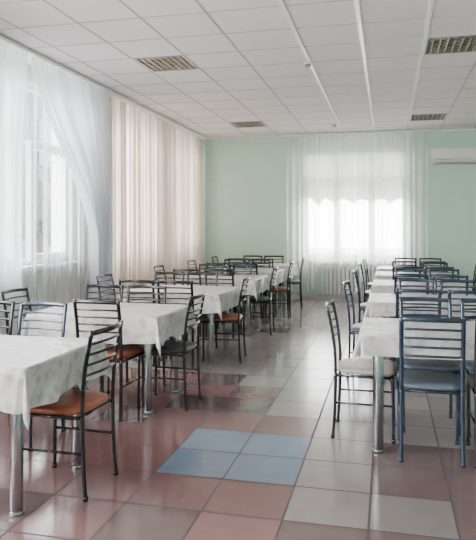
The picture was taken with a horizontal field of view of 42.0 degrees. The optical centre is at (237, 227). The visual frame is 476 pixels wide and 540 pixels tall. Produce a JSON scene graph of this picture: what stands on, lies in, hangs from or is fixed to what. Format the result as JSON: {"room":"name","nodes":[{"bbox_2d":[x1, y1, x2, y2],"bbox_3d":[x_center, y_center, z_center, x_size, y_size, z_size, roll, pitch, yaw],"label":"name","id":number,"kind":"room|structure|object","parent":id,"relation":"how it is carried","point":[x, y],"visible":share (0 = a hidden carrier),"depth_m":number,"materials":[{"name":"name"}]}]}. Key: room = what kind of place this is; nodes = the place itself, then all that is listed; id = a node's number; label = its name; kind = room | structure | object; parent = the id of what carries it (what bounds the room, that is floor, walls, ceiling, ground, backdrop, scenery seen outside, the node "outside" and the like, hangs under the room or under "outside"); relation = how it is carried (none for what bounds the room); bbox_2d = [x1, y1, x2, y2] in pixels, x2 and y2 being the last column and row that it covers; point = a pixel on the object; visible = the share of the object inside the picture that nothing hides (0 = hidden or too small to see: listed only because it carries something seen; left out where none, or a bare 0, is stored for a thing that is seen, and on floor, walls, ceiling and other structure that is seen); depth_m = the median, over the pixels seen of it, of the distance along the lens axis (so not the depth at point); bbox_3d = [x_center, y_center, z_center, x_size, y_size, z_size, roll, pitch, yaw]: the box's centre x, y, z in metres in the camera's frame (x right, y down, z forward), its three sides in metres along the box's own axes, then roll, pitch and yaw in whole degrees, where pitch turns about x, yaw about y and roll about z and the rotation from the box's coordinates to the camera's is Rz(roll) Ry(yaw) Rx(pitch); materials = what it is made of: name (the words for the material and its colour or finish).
{"room":"eatery","nodes":[
{"label":"eatery","id":0,"kind":"room"},
{"bbox_2d":[21,66,89,318],"bbox_3d":[-2.878,-0.315,5.455,0.300,3.470,15.850,0,0,14],"label":"wall","id":1,"kind":"structure","parent":0,"point":[84,243],"depth_m":7.97,"materials":[{"name":"white paint"}]},
{"bbox_2d":[21,83,67,264],"bbox_3d":[-2.370,-0.620,6.937,0.311,2.080,2.070,0,0,14],"label":"window","id":2,"kind":"structure","parent":1,"relation":"in","point":[51,149],"depth_m":7.16,"materials":[{"name":"white plastic"}]},
{"bbox_2d":[21,260,85,270],"bbox_3d":[-2.346,0.440,6.931,0.240,0.040,2.270,0,0,14],"label":"windowsill","id":3,"kind":"structure","parent":1,"relation":"attached to","point":[66,263],"depth_m":7.21,"materials":[{"name":"white plastic"}]},
{"bbox_2d":[56,138,60,302],"bbox_3d":[-2.094,-0.081,7.144,0.057,1.887,0.089,0,0,14],"label":"curtain","id":4,"kind":"object","parent":1,"relation":"hanging from","point":[56,138],"depth_m":7.13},
{"bbox_2d":[69,169,70,302],"bbox_3d":[-2.032,0.097,7.402,0.057,1.587,0.024,0,0,14],"label":"curtain","id":5,"kind":"object","parent":1,"relation":"hanging from","point":[69,169],"depth_m":7.49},
{"bbox_2d":[78,192,79,299],"bbox_3d":[-1.980,0.222,7.618,0.057,1.314,0.025,0,0,14],"label":"curtain","id":6,"kind":"object","parent":1,"relation":"hanging from","point":[78,192],"depth_m":7.63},
{"bbox_2d":[27,62,475,139],"bbox_3d":[0.927,-1.835,4.534,7.530,0.030,15.250,0,0,14],"label":"trim","id":7,"kind":"structure","parent":1,"relation":"attached to","point":[28,64],"depth_m":12.39,"materials":[{"name":"white"}]},
{"bbox_2d":[0,299,475,539],"bbox_3d":[0.927,1.420,4.534,7.530,0.001,15.250,0,0,14],"label":"floor","id":8,"kind":"structure","parent":0,"point":[256,457],"depth_m":3.80,"materials":[{"name":"ceramic"}]},
{"bbox_2d":[0,300,14,425],"bbox_3d":[-1.851,0.975,4.330,0.398,0.891,0.498,0,0,15],"label":"dining chair","id":9,"kind":"object","parent":8,"relation":"on","point":[12,303],"visible":0.44,"depth_m":4.47,"materials":[{"name":"black metal"}]},
{"bbox_2d":[1,287,71,388],"bbox_3d":[-1.729,0.975,5.327,0.498,0.891,0.398,0,0,14],"label":"dining chair","id":10,"kind":"object","parent":8,"relation":"on","point":[26,288],"visible":0.25,"depth_m":5.38,"materials":[{"name":"black metal"}]},
{"bbox_2d":[16,302,67,451],"bbox_3d":[-1.440,0.975,4.210,0.398,0.891,0.498,0,0,16],"label":"dining chair","id":11,"kind":"object","parent":8,"relation":"on","point":[22,304],"visible":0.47,"depth_m":4.41,"materials":[{"name":"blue metal"}]},
{"bbox_2d":[8,382,81,517],"bbox_3d":[-1.443,1.048,3.477,1.060,0.745,0.800,0,0,14],"label":"dining table","id":12,"kind":"object","parent":8,"relation":"on","point":[17,509],"visible":0.42,"depth_m":3.05,"materials":[{"name":"white tablecloth fabric"},{"name":"chromed steel"}]},
{"bbox_2d":[0,335,111,429],"bbox_3d":[-1.442,0.814,3.477,1.178,0.289,0.920,0,0,14],"label":"tablecloth","id":13,"kind":"object","parent":12,"relation":"on","point":[35,371],"visible":0.91,"depth_m":3.21,"materials":[{"name":"fabric"}]},
{"bbox_2d":[24,320,123,501],"bbox_3d":[-0.919,0.975,3.442,0.498,0.891,0.398,0,0,15],"label":"dining chair","id":14,"kind":"object","parent":8,"relation":"on","point":[83,402],"visible":0.81,"depth_m":3.31,"materials":[{"name":"black metal"}]},
{"bbox_2d":[84,284,123,392],"bbox_3d":[-1.295,0.975,5.592,0.398,0.891,0.498,0,0,13],"label":"dining chair","id":15,"kind":"object","parent":8,"relation":"on","point":[87,285],"visible":0.2,"depth_m":5.80,"materials":[{"name":"black metal"}]},
{"bbox_2d":[96,273,115,300],"bbox_3d":[-1.320,0.975,7.017,0.498,0.891,0.398,0,0,15],"label":"dining chair","id":16,"kind":"object","parent":8,"relation":"on","point":[111,274],"visible":0.28,"depth_m":7.11,"materials":[{"name":"grey metal"}]},
{"bbox_2d":[73,299,143,421],"bbox_3d":[-0.992,0.975,4.779,0.398,0.891,0.498,0,0,15],"label":"dining chair","id":17,"kind":"object","parent":8,"relation":"on","point":[124,351],"visible":0.64,"depth_m":4.59,"materials":[{"name":"black metal"}]},
{"bbox_2d":[86,336,178,414],"bbox_3d":[-1.036,1.048,5.158,1.060,0.745,0.800,0,0,14],"label":"dining table","id":18,"kind":"object","parent":8,"relation":"on","point":[147,410],"visible":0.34,"depth_m":4.73,"materials":[{"name":"white fabric tablecloth"},{"name":"polished metal"}]},
{"bbox_2d":[21,302,196,355],"bbox_3d":[-1.036,0.815,5.158,1.177,0.290,0.916,0,0,14],"label":"tablecloth","id":19,"kind":"object","parent":18,"relation":"on","point":[144,323],"visible":0.66,"depth_m":4.81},
{"bbox_2d":[107,285,166,393],"bbox_3d":[-0.881,0.975,5.492,0.398,0.891,0.498,0,0,12],"label":"dining chair","id":20,"kind":"object","parent":8,"relation":"on","point":[129,287],"visible":0.39,"depth_m":5.68,"materials":[{"name":"black metal"}]},
{"bbox_2d":[119,279,167,366],"bbox_3d":[-1.003,0.975,6.570,0.398,0.891,0.498,0,0,11],"label":"dining chair","id":21,"kind":"object","parent":8,"relation":"on","point":[120,280],"visible":0.26,"depth_m":6.36,"materials":[{"name":"black metal"}]},
{"bbox_2d":[154,272,184,340],"bbox_3d":[-0.873,0.975,7.280,0.398,0.891,0.498,0,0,13],"label":"dining chair","id":22,"kind":"object","parent":8,"relation":"on","point":[156,273],"visible":0.16,"depth_m":7.49,"materials":[{"name":"black metal"}]},
{"bbox_2d":[137,292,205,410],"bbox_3d":[-0.528,0.975,5.035,0.498,0.891,0.398,0,0,14],"label":"dining chair","id":23,"kind":"object","parent":8,"relation":"on","point":[174,348],"visible":0.93,"depth_m":4.90,"materials":[{"name":"black metal"}]},
{"bbox_2d":[153,265,191,327],"bbox_3d":[-0.914,0.975,8.710,0.498,0.891,0.398,0,0,13],"label":"dining chair","id":24,"kind":"object","parent":8,"relation":"on","point":[156,266],"visible":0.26,"depth_m":8.81,"materials":[{"name":"black metal"}]},
{"bbox_2d":[130,309,228,364],"bbox_3d":[-0.627,1.048,6.849,1.060,0.745,0.800,0,0,14],"label":"dining table","id":25,"kind":"object","parent":8,"relation":"on","point":[210,315],"visible":0.24,"depth_m":6.42,"materials":[{"name":"white fabric tablecloth"},{"name":"polished metal"}]},
{"bbox_2d":[118,284,241,320],"bbox_3d":[-0.628,0.807,6.848,1.175,0.276,0.915,0,0,14],"label":"tablecloth","id":26,"kind":"object","parent":25,"relation":"on","point":[218,299],"visible":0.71,"depth_m":6.51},
{"bbox_2d":[157,280,204,367],"bbox_3d":[-0.597,0.975,6.472,0.398,0.891,0.498,0,0,12],"label":"dining chair","id":27,"kind":"object","parent":8,"relation":"on","point":[158,281],"visible":0.48,"depth_m":6.26,"materials":[{"name":"black metal"}]},
{"bbox_2d":[173,268,201,337],"bbox_3d":[-0.614,0.975,8.266,0.398,0.891,0.498,0,0,15],"label":"dining chair","id":28,"kind":"object","parent":8,"relation":"on","point":[174,270],"visible":0.21,"depth_m":8.04,"materials":[{"name":"black metal"}]},
{"bbox_2d":[187,260,196,271],"bbox_3d":[-0.563,0.975,10.169,0.498,0.891,0.398,0,0,14],"label":"dining chair","id":29,"kind":"object","parent":8,"relation":"on","point":[188,261],"visible":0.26,"depth_m":10.28,"materials":[{"name":"grey metal"}]},
{"bbox_2d":[186,272,217,348],"bbox_3d":[-0.464,0.975,7.178,0.398,0.891,0.498,0,0,11],"label":"dining chair","id":30,"kind":"object","parent":8,"relation":"on","point":[188,273],"visible":0.37,"depth_m":7.37,"materials":[{"name":"black metal"}]},
{"bbox_2d":[189,264,223,328],"bbox_3d":[-0.445,0.975,8.964,0.398,0.891,0.498,0,0,14],"label":"dining chair","id":31,"kind":"object","parent":8,"relation":"on","point":[200,265],"visible":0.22,"depth_m":9.17,"materials":[{"name":"black metal"}]},
{"bbox_2d":[205,269,233,338],"bbox_3d":[-0.202,0.975,8.167,0.398,0.891,0.498,0,0,11],"label":"dining chair","id":32,"kind":"object","parent":8,"relation":"on","point":[206,270],"visible":0.31,"depth_m":7.95,"materials":[{"name":"black metal"}]},
{"bbox_2d":[206,262,235,312],"bbox_3d":[-0.260,0.975,9.724,0.398,0.891,0.498,0,0,11],"label":"dining chair","id":33,"kind":"object","parent":8,"relation":"on","point":[206,262],"visible":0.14,"depth_m":9.50,"materials":[{"name":"black metal"}]},
{"bbox_2d":[202,276,249,362],"bbox_3d":[-0.120,0.975,6.728,0.498,0.891,0.398,0,0,9],"label":"dining chair","id":34,"kind":"object","parent":8,"relation":"on","point":[226,317],"visible":0.91,"depth_m":6.57,"materials":[{"name":"black metal"}]},
{"bbox_2d":[197,293,259,336],"bbox_3d":[-0.218,1.048,8.541,1.060,0.745,0.800,0,0,14],"label":"dining table","id":35,"kind":"object","parent":8,"relation":"on","point":[247,301],"visible":0.31,"depth_m":8.12,"materials":[{"name":"metal"}]},
{"bbox_2d":[173,274,269,300],"bbox_3d":[-0.218,0.814,8.540,1.178,0.289,0.920,0,0,14],"label":"tablecloth","id":36,"kind":"object","parent":35,"relation":"on","point":[257,284],"visible":0.62,"depth_m":8.20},
{"bbox_2d":[217,264,251,328],"bbox_3d":[-0.037,0.975,8.867,0.398,0.891,0.498,0,0,16],"label":"dining chair","id":37,"kind":"object","parent":8,"relation":"on","point":[228,265],"visible":0.38,"depth_m":9.06,"materials":[{"name":"black metal"}]},
{"bbox_2d":[224,259,245,313],"bbox_3d":[-0.096,0.975,10.424,0.398,0.891,0.498,0,0,13],"label":"dining chair","id":38,"kind":"object","parent":8,"relation":"on","point":[225,260],"visible":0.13,"depth_m":10.64,"materials":[{"name":"black metal"}]},
{"bbox_2d":[233,263,261,317],"bbox_3d":[0.149,0.975,9.626,0.398,0.891,0.498,0,0,12],"label":"dining chair","id":39,"kind":"object","parent":8,"relation":"on","point":[234,267],"visible":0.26,"depth_m":9.41,"materials":[{"name":"black metal"}]},
{"bbox_2d":[242,259,269,315],"bbox_3d":[0.313,0.975,10.326,0.398,0.891,0.498,0,0,13],"label":"dining chair","id":40,"kind":"object","parent":8,"relation":"on","point":[249,260],"visible":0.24,"depth_m":10.52,"materials":[{"name":"black metal"}]},
{"bbox_2d":[240,266,277,334],"bbox_3d":[0.295,0.975,8.420,0.498,0.891,0.398,0,0,10],"label":"dining chair","id":41,"kind":"object","parent":8,"relation":"on","point":[260,299],"visible":0.88,"depth_m":8.27,"materials":[{"name":"black metal"}]},
{"bbox_2d":[252,258,273,308],"bbox_3d":[0.474,0.975,10.988,0.398,0.891,0.498,0,0,13],"label":"dining chair","id":42,"kind":"object","parent":8,"relation":"on","point":[272,266],"visible":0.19,"depth_m":10.78,"materials":[{"name":"black metal"}]},
{"bbox_2d":[236,281,290,308],"bbox_3d":[0.464,1.048,11.359,1.060,0.745,0.800,0,0,14],"label":"dining table","id":43,"kind":"object","parent":8,"relation":"on","point":[283,282],"visible":0.23,"depth_m":10.94,"materials":[{"name":"metal"}]},
{"bbox_2d":[231,263,298,279],"bbox_3d":[0.466,0.807,11.360,1.175,0.276,0.915,0,0,14],"label":"tablecloth","id":44,"kind":"object","parent":43,"relation":"on","point":[285,267],"visible":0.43,"depth_m":11.07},
{"bbox_2d":[260,256,283,304],"bbox_3d":[0.645,0.975,11.685,0.398,0.891,0.498,0,0,12],"label":"dining chair","id":45,"kind":"object","parent":8,"relation":"on","point":[282,259],"visible":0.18,"depth_m":11.86,"materials":[{"name":"black metal"}]},
{"bbox_2d":[267,284,277,319],"bbox_3d":[0.135,1.048,9.999,1.060,0.745,0.800,0,0,14],"label":"dining table","id":46,"kind":"object","parent":8,"relation":"on","point":[275,293],"visible":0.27,"depth_m":10.17,"materials":[{"name":"metal"}]},
{"bbox_2d":[218,268,286,288],"bbox_3d":[0.135,0.815,9.999,1.177,0.290,0.916,0,0,14],"label":"tablecloth","id":47,"kind":"object","parent":46,"relation":"on","point":[280,275],"visible":0.43,"depth_m":9.77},
{"bbox_2d":[262,261,293,318],"bbox_3d":[0.645,0.975,9.878,0.498,0.891,0.398,0,0,10],"label":"dining chair","id":48,"kind":"object","parent":8,"relation":"on","point":[279,288],"visible":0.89,"depth_m":9.72,"materials":[{"name":"black metal"}]},
{"bbox_2d":[278,257,305,307],"bbox_3d":[0.977,0.975,11.238,0.498,0.891,0.398,0,0,9],"label":"dining chair","id":49,"kind":"object","parent":8,"relation":"on","point":[292,281],"visible":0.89,"depth_m":11.08,"materials":[{"name":"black metal"}]},
{"bbox_2d":[320,266,376,295],"bbox_3d":[2.244,1.085,11.999,1.320,0.670,0.070,0,0,14],"label":"radiator","id":50,"kind":"object","parent":8,"relation":"on","point":[328,270],"visible":0.56,"depth_m":12.03,"materials":[{"name":"metal"}]},
{"bbox_2d":[325,300,397,443],"bbox_3d":[0.858,0.975,4.327,0.498,0.891,0.398,0,0,14],"label":"dining chair","id":51,"kind":"object","parent":8,"relation":"on","point":[361,367],"visible":0.98,"depth_m":4.19,"materials":[{"name":"black metal"}]},
{"bbox_2d":[362,258,372,302],"bbox_3d":[2.381,0.975,10.641,0.498,0.891,0.398,0,0,17],"label":"dining chair","id":52,"kind":"object","parent":8,"relation":"on","point":[369,284],"visible":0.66,"depth_m":10.52,"materials":[{"name":"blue metal"}]},
{"bbox_2d":[342,281,393,380],"bbox_3d":[1.262,0.975,5.995,0.498,0.891,0.398,0,0,17],"label":"dining chair","id":53,"kind":"object","parent":8,"relation":"on","point":[355,328],"visible":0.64,"depth_m":5.88,"materials":[{"name":"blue metal"}]},
{"bbox_2d":[352,270,391,322],"bbox_3d":[1.670,0.975,7.683,0.498,0.891,0.398,0,0,13],"label":"dining chair","id":54,"kind":"object","parent":8,"relation":"on","point":[362,306],"visible":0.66,"depth_m":7.55,"materials":[{"name":"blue metal"}]},
{"bbox_2d":[358,263,389,317],"bbox_3d":[2.044,0.975,9.226,0.498,0.891,0.398,0,0,11],"label":"dining chair","id":55,"kind":"object","parent":8,"relation":"on","point":[366,293],"visible":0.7,"depth_m":9.08,"materials":[{"name":"blue metal"}]},
{"bbox_2d":[372,356,384,453],"bbox_3d":[1.381,1.048,4.136,1.060,0.745,0.800,0,0,14],"label":"dining table","id":56,"kind":"object","parent":8,"relation":"on","point":[378,362],"visible":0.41,"depth_m":3.91,"materials":[{"name":"metal"}]},
{"bbox_2d":[352,318,474,362],"bbox_3d":[1.380,0.760,4.136,1.174,0.180,0.914,0,0,14],"label":"tablecloth","id":57,"kind":"object","parent":56,"relation":"on","point":[378,337],"visible":0.82,"depth_m":3.84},
{"bbox_2d":[392,261,416,268],"bbox_3d":[2.736,0.975,10.230,0.398,0.891,0.498,0,0,13],"label":"dining chair","id":58,"kind":"object","parent":8,"relation":"on","point":[393,262],"visible":0.15,"depth_m":10.00,"materials":[{"name":"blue metal"}]},
{"bbox_2d":[392,266,420,317],"bbox_3d":[2.396,0.975,8.820,0.398,0.891,0.498,0,0,15],"label":"dining chair","id":59,"kind":"object","parent":8,"relation":"on","point":[393,267],"visible":0.15,"depth_m":8.60,"materials":[{"name":"blue metal"}]},
{"bbox_2d":[395,268,425,278],"bbox_3d":[2.205,0.975,7.913,0.398,0.891,0.498,0,0,14],"label":"dining chair","id":60,"kind":"object","parent":8,"relation":"on","point":[396,269],"visible":0.2,"depth_m":8.13,"materials":[{"name":"blue metal"}]},
{"bbox_2d":[393,274,428,317],"bbox_3d":[2.024,0.975,7.274,0.398,0.891,0.498,0,0,13],"label":"dining chair","id":61,"kind":"object","parent":8,"relation":"on","point":[395,275],"visible":0.16,"depth_m":7.06,"materials":[{"name":"blue metal"}]},
{"bbox_2d":[398,279,436,294],"bbox_3d":[1.797,0.975,6.220,0.398,0.891,0.498,0,0,18],"label":"dining chair","id":62,"kind":"object","parent":8,"relation":"on","point":[400,280],"visible":0.18,"depth_m":6.44,"materials":[{"name":"blue metal"}]},
{"bbox_2d":[395,289,441,389],"bbox_3d":[1.614,0.975,5.584,0.398,0.891,0.498,0,0,13],"label":"dining chair","id":63,"kind":"object","parent":8,"relation":"on","point":[439,291],"visible":0.34,"depth_m":5.38,"materials":[{"name":"blue metal"}]},
{"bbox_2d":[378,316,474,383],"bbox_3d":[1.799,1.048,5.861,1.060,0.745,0.800,0,0,14],"label":"dining table","id":64,"kind":"object","parent":8,"relation":"on","point":[380,316],"visible":0.07,"depth_m":5.64,"materials":[{"name":"laminate"}]},
{"bbox_2d":[363,293,475,317],"bbox_3d":[1.800,0.760,5.862,1.174,0.180,0.914,0,0,14],"label":"tablecloth","id":65,"kind":"object","parent":64,"relation":"on","point":[378,304],"visible":0.68,"depth_m":5.55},
{"bbox_2d":[399,297,460,435],"bbox_3d":[1.378,0.975,4.496,0.398,0.891,0.498,0,0,12],"label":"dining chair","id":66,"kind":"object","parent":8,"relation":"on","point":[412,364],"visible":0.38,"depth_m":4.43,"materials":[{"name":"blue metal"}]},
{"bbox_2d":[419,258,441,266],"bbox_3d":[3.349,0.975,10.763,0.398,0.891,0.498,0,0,14],"label":"dining chair","id":67,"kind":"object","parent":8,"relation":"on","point":[420,259],"visible":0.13,"depth_m":10.99,"materials":[{"name":"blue metal"}]},
{"bbox_2d":[397,316,465,467],"bbox_3d":[1.206,0.975,3.896,0.398,0.891,0.498,0,0,14],"label":"dining chair","id":68,"kind":"object","parent":8,"relation":"on","point":[425,381],"visible":1,"depth_m":3.75,"materials":[{"name":"blue metal"}]},
{"bbox_2d":[421,261,445,271],"bbox_3d":[3.161,0.975,10.127,0.398,0.891,0.498,0,0,11],"label":"dining chair","id":69,"kind":"object","parent":8,"relation":"on","point":[421,261],"visible":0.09,"depth_m":9.90,"materials":[{"name":"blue metal"}]},
{"bbox_2d":[422,262,447,271],"bbox_3d":[3.002,0.975,9.356,0.398,0.891,0.498,0,0,10],"label":"dining chair","id":70,"kind":"object","parent":8,"relation":"on","point":[423,263],"visible":0.12,"depth_m":9.58,"materials":[{"name":"black metal"}]},
{"bbox_2d":[425,266,453,280],"bbox_3d":[2.817,0.975,8.718,0.398,0.891,0.498,0,0,15],"label":"dining chair","id":71,"kind":"object","parent":8,"relation":"on","point":[426,267],"visible":0.2,"depth_m":8.50,"materials":[{"name":"blue metal"}]},
{"bbox_2d":[428,269,459,279],"bbox_3d":[2.625,0.975,7.812,0.398,0.891,0.498,0,0,10],"label":"dining chair","id":72,"kind":"object","parent":8,"relation":"on","point":[430,270],"visible":0.23,"depth_m":8.03,"materials":[{"name":"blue metal"}]},
{"bbox_2d":[432,275,468,320],"bbox_3d":[2.445,0.975,7.171,0.398,0.891,0.498,0,0,16],"label":"dining chair","id":73,"kind":"object","parent":8,"relation":"on","point":[434,276],"visible":0.1,"depth_m":6.94,"materials":[{"name":"blue metal"}]},
{"bbox_2d":[440,280,475,294],"bbox_3d":[2.221,0.975,6.120,0.398,0.891,0.498,0,0,10],"label":"dining chair","id":74,"kind":"object","parent":8,"relation":"on","point":[441,281],"visible":0.21,"depth_m":6.34,"materials":[{"name":"blue metal"}]},
{"bbox_2d":[447,290,475,318],"bbox_3d":[2.035,0.975,5.482,0.398,0.891,0.498,0,0,13],"label":"dining chair","id":75,"kind":"object","parent":8,"relation":"on","point":[450,292],"visible":0.3,"depth_m":5.29,"materials":[{"name":"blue metal"}]},
{"bbox_2d":[460,299,475,436],"bbox_3d":[1.802,0.975,4.393,0.398,0.891,0.498,0,0,13],"label":"dining chair","id":76,"kind":"object","parent":8,"relation":"on","point":[469,364],"visible":0.31,"depth_m":4.61,"materials":[{"name":"blue metal"}]},
{"bbox_2d":[466,318,475,468],"bbox_3d":[1.628,0.975,3.795,0.398,0.891,0.498,0,0,14],"label":"dining chair","id":77,"kind":"object","parent":8,"relation":"on","point":[471,378],"visible":1,"depth_m":3.84,"materials":[{"name":"blue metal"}]},
{"bbox_2d":[468,264,475,295],"bbox_3d":[3.704,0.975,10.162,0.498,0.891,0.398,0,0,17],"label":"dining chair","id":78,"kind":"object","parent":8,"relation":"on","point":[474,275],"visible":0.25,"depth_m":10.02,"materials":[{"name":"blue metal"}]},
{"bbox_3d":[2.208,1.047,7.553,1.060,0.745,0.800,0,0,14],"label":"dining table","id":79,"kind":"object","parent":8,"relation":"on","visible":0},
{"bbox_2d":[369,280,473,295],"bbox_3d":[2.207,0.760,7.552,1.174,0.180,0.914,0,0,14],"label":"tablecloth","id":80,"kind":"object","parent":79,"relation":"on","point":[378,286],"visible":0.57,"depth_m":7.25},
{"bbox_3d":[2.582,1.047,9.098,1.060,0.745,0.800,0,0,14],"label":"dining table","id":81,"kind":"object","parent":8,"relation":"on","visible":0},
{"bbox_2d":[372,271,456,283],"bbox_3d":[2.583,0.760,9.099,1.174,0.180,0.914,0,0,14],"label":"tablecloth","id":82,"kind":"object","parent":81,"relation":"on","point":[380,275],"visible":0.34,"depth_m":8.95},
{"bbox_3d":[2.923,1.047,10.507,1.060,0.745,0.800,0,0,14],"label":"dining table","id":83,"kind":"object","parent":8,"relation":"on","visible":0},
{"bbox_2d":[375,266,443,273],"bbox_3d":[2.922,0.760,10.507,1.174,0.180,0.914,0,0,14],"label":"tablecloth","id":84,"kind":"object","parent":83,"relation":"on","point":[379,268],"visible":0.29,"depth_m":10.28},
{"bbox_2d":[0,0,475,137],"bbox_3d":[0.927,-1.850,4.534,7.530,0.001,15.250,0,0,14],"label":"ceiling","id":85,"kind":"structure","parent":0,"point":[29,13],"depth_m":6.69,"materials":[{"name":"tile"}]},
{"bbox_2d":[0,35,205,138],"bbox_3d":[-2.523,-1.823,5.307,0.240,0.036,14.930,0,0,14],"label":"rail","id":86,"kind":"object","parent":85,"relation":"attached to","point":[31,53],"visible":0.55,"depth_m":8.23,"materials":[{"name":"white plastic"}]},
{"bbox_2d":[0,40,27,335],"bbox_3d":[-2.416,-0.265,5.369,0.113,3.070,2.100,0,0,14],"label":"curtain","id":87,"kind":"object","parent":86,"relation":"hanging from","point":[13,61],"visible":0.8,"depth_m":6.09,"materials":[{"name":"fabric"}]},
{"bbox_2d":[20,148,21,244],"bbox_3d":[-2.270,-0.326,6.415,0.057,0.993,0.018,0,0,14],"label":"curtain","id":88,"kind":"object","parent":86,"relation":"hanging from","point":[21,148],"depth_m":6.47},
{"bbox_2d":[34,82,35,310],"bbox_3d":[-2.209,-0.339,6.669,0.057,2.453,0.019,0,0,14],"label":"curtain","id":89,"kind":"object","parent":86,"relation":"hanging from","point":[35,82],"depth_m":6.66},
{"bbox_2d":[44,109,46,308],"bbox_3d":[-2.160,-0.207,6.873,0.057,2.203,0.041,0,0,14],"label":"curtain","id":90,"kind":"object","parent":86,"relation":"hanging from","point":[45,179],"depth_m":6.93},
{"bbox_2d":[31,56,111,300],"bbox_3d":[-1.950,-0.265,7.371,0.154,3.070,1.810,0,0,14],"label":"curtain","id":91,"kind":"object","parent":86,"relation":"hanging from","point":[77,111],"visible":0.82,"depth_m":7.66,"materials":[{"name":"fabric"}]},
{"bbox_2d":[109,95,202,300],"bbox_3d":[-1.285,-0.250,10.450,0.192,3.100,4.486,0,0,14],"label":"curtain","id":92,"kind":"object","parent":86,"relation":"hanging from","point":[157,182],"visible":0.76,"depth_m":9.86,"materials":[{"name":"fabric"}]},
{"bbox_2d":[134,55,198,71],"bbox_3d":[-0.800,-1.891,6.984,0.570,0.094,0.570,0,0,14],"label":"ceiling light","id":93,"kind":"object","parent":85,"relation":"attached to","point":[169,63],"visible":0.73,"depth_m":7.01,"materials":[{"name":"grey"}]},
{"bbox_2d":[0,0,475,137],"bbox_3d":[0.927,-1.853,4.534,7.530,0.014,15.250,0,0,14],"label":"trim","id":94,"kind":"structure","parent":85,"relation":"attached to","point":[120,1],"depth_m":6.92,"materials":[{"name":"grey"}]},
{"bbox_2d":[229,121,266,127],"bbox_3d":[0.187,-1.891,11.066,0.570,0.094,0.570,0,0,14],"label":"ceiling light","id":95,"kind":"object","parent":85,"relation":"attached to","point":[253,123],"visible":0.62,"depth_m":11.09,"materials":[{"name":"grey"}]},
{"bbox_2d":[278,0,434,131],"bbox_3d":[0.845,-1.851,4.554,1.236,0.018,15.250,0,0,14],"label":"trim","id":96,"kind":"structure","parent":85,"relation":"attached to","point":[356,2],"depth_m":6.51,"materials":[{"name":"white"}]},
{"bbox_2d":[283,129,430,136],"bbox_3d":[2.250,-1.823,11.894,2.780,0.036,0.080,0,0,14],"label":"rail","id":97,"kind":"object","parent":85,"relation":"attached to","point":[418,130],"visible":1,"depth_m":11.84,"materials":[{"name":"white plastic"}]},
{"bbox_2d":[286,134,354,291],"bbox_3d":[1.594,-0.280,12.052,1.330,3.040,0.109,0,0,14],"label":"curtain","id":98,"kind":"object","parent":97,"relation":"hanging from","point":[320,169],"visible":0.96,"depth_m":12.06,"materials":[{"name":"fabric"}]},
{"bbox_2d":[356,132,427,265],"bbox_3d":[2.901,-0.280,11.733,1.320,3.040,0.105,0,0,13],"label":"curtain","id":99,"kind":"object","parent":97,"relation":"hanging from","point":[392,168],"visible":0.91,"depth_m":11.73,"materials":[{"name":"fabric"}]},
{"bbox_2d":[410,113,447,120],"bbox_3d":[3.171,-1.891,10.344,0.570,0.094,0.570,0,0,14],"label":"ceiling light","id":100,"kind":"object","parent":85,"relation":"attached to","point":[423,116],"visible":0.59,"depth_m":10.37,"materials":[{"name":"grey"}]},
{"bbox_2d":[424,35,475,54],"bbox_3d":[2.184,-1.891,6.262,0.570,0.094,0.570,0,0,14],"label":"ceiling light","id":101,"kind":"object","parent":85,"relation":"attached to","point":[458,44],"visible":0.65,"depth_m":6.32,"materials":[{"name":"grey"}]},
{"bbox_2d":[202,130,475,296],"bbox_3d":[2.755,-0.315,12.091,7.530,3.470,0.300,0,0,14],"label":"wall","id":102,"kind":"structure","parent":0,"point":[244,179],"depth_m":12.44,"materials":[{"name":"green paint"}]},
{"bbox_2d":[251,294,365,300],"bbox_3d":[2.719,1.375,11.937,7.529,0.090,0.018,0,0,14],"label":"baseboard","id":103,"kind":"structure","parent":102,"relation":"attached to","point":[296,297],"depth_m":12.19,"materials":[{"name":"paint"}]},
{"bbox_2d":[355,149,355,202],"bbox_3d":[2.247,-0.975,12.008,2.000,1.110,0.024,0,0,14],"label":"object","id":104,"kind":"object","parent":102,"relation":"hanging from","point":[355,149],"visible":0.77,"depth_m":12.00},
{"bbox_2d":[430,147,475,164],"bbox_3d":[4.021,-1.338,11.517,0.860,0.304,0.222,0,0,14],"label":"air conditioner","id":105,"kind":"object","parent":102,"relation":"attached to","point":[450,155],"visible":1,"depth_m":11.43,"materials":[{"name":"white plastic"}]},
{"bbox_2d":[433,158,475,164],"bbox_3d":[4.006,-1.229,11.456,0.760,0.086,0.097,0,0,14],"label":"vent","id":106,"kind":"object","parent":105,"relation":"attached to","point":[436,161],"depth_m":11.45,"materials":[{"name":"grey plastic"}]},
{"label":"outside","id":107,"kind":"structure","parent":0,"visible":0},
{"bbox_3d":[3.527,2.270,14.579,120.000,0.100,110.000,0,0,14],"label":"ground","id":108,"kind":"structure","parent":107,"visible":0},
{"bbox_2d":[21,90,50,258],"bbox_3d":[-10.864,-2.230,25.263,3.600,8.900,16.600,0,0,14],"label":"building","id":109,"kind":"structure","parent":108,"relation":"on","point":[29,102],"depth_m":27.15,"materials":[{"name":"grey"}]},
{"bbox_2d":[21,159,50,229],"bbox_3d":[-7.128,-0.048,18.711,2.865,4.549,2.182,0,0,-34],"label":"tree","id":110,"kind":"object","parent":108,"relation":"on","point":[39,171],"visible":0.15,"depth_m":18.59,"materials":[{"name":"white plant"}]},
{"bbox_2d":[21,187,50,253],"bbox_3d":[-7.068,0.344,21.890,2.592,3.767,2.492,0,0,14],"label":"tree","id":111,"kind":"object","parent":108,"relation":"on","point":[40,225],"visible":0.16,"depth_m":21.47,"materials":[{"name":"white plant"}]},
{"bbox_2d":[42,169,50,186],"bbox_3d":[-6.807,-0.198,25.368,2.535,4.848,2.581,0,0,14],"label":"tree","id":112,"kind":"object","parent":108,"relation":"on","point":[48,170],"visible":0.02,"depth_m":24.62,"materials":[{"name":"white plant"}]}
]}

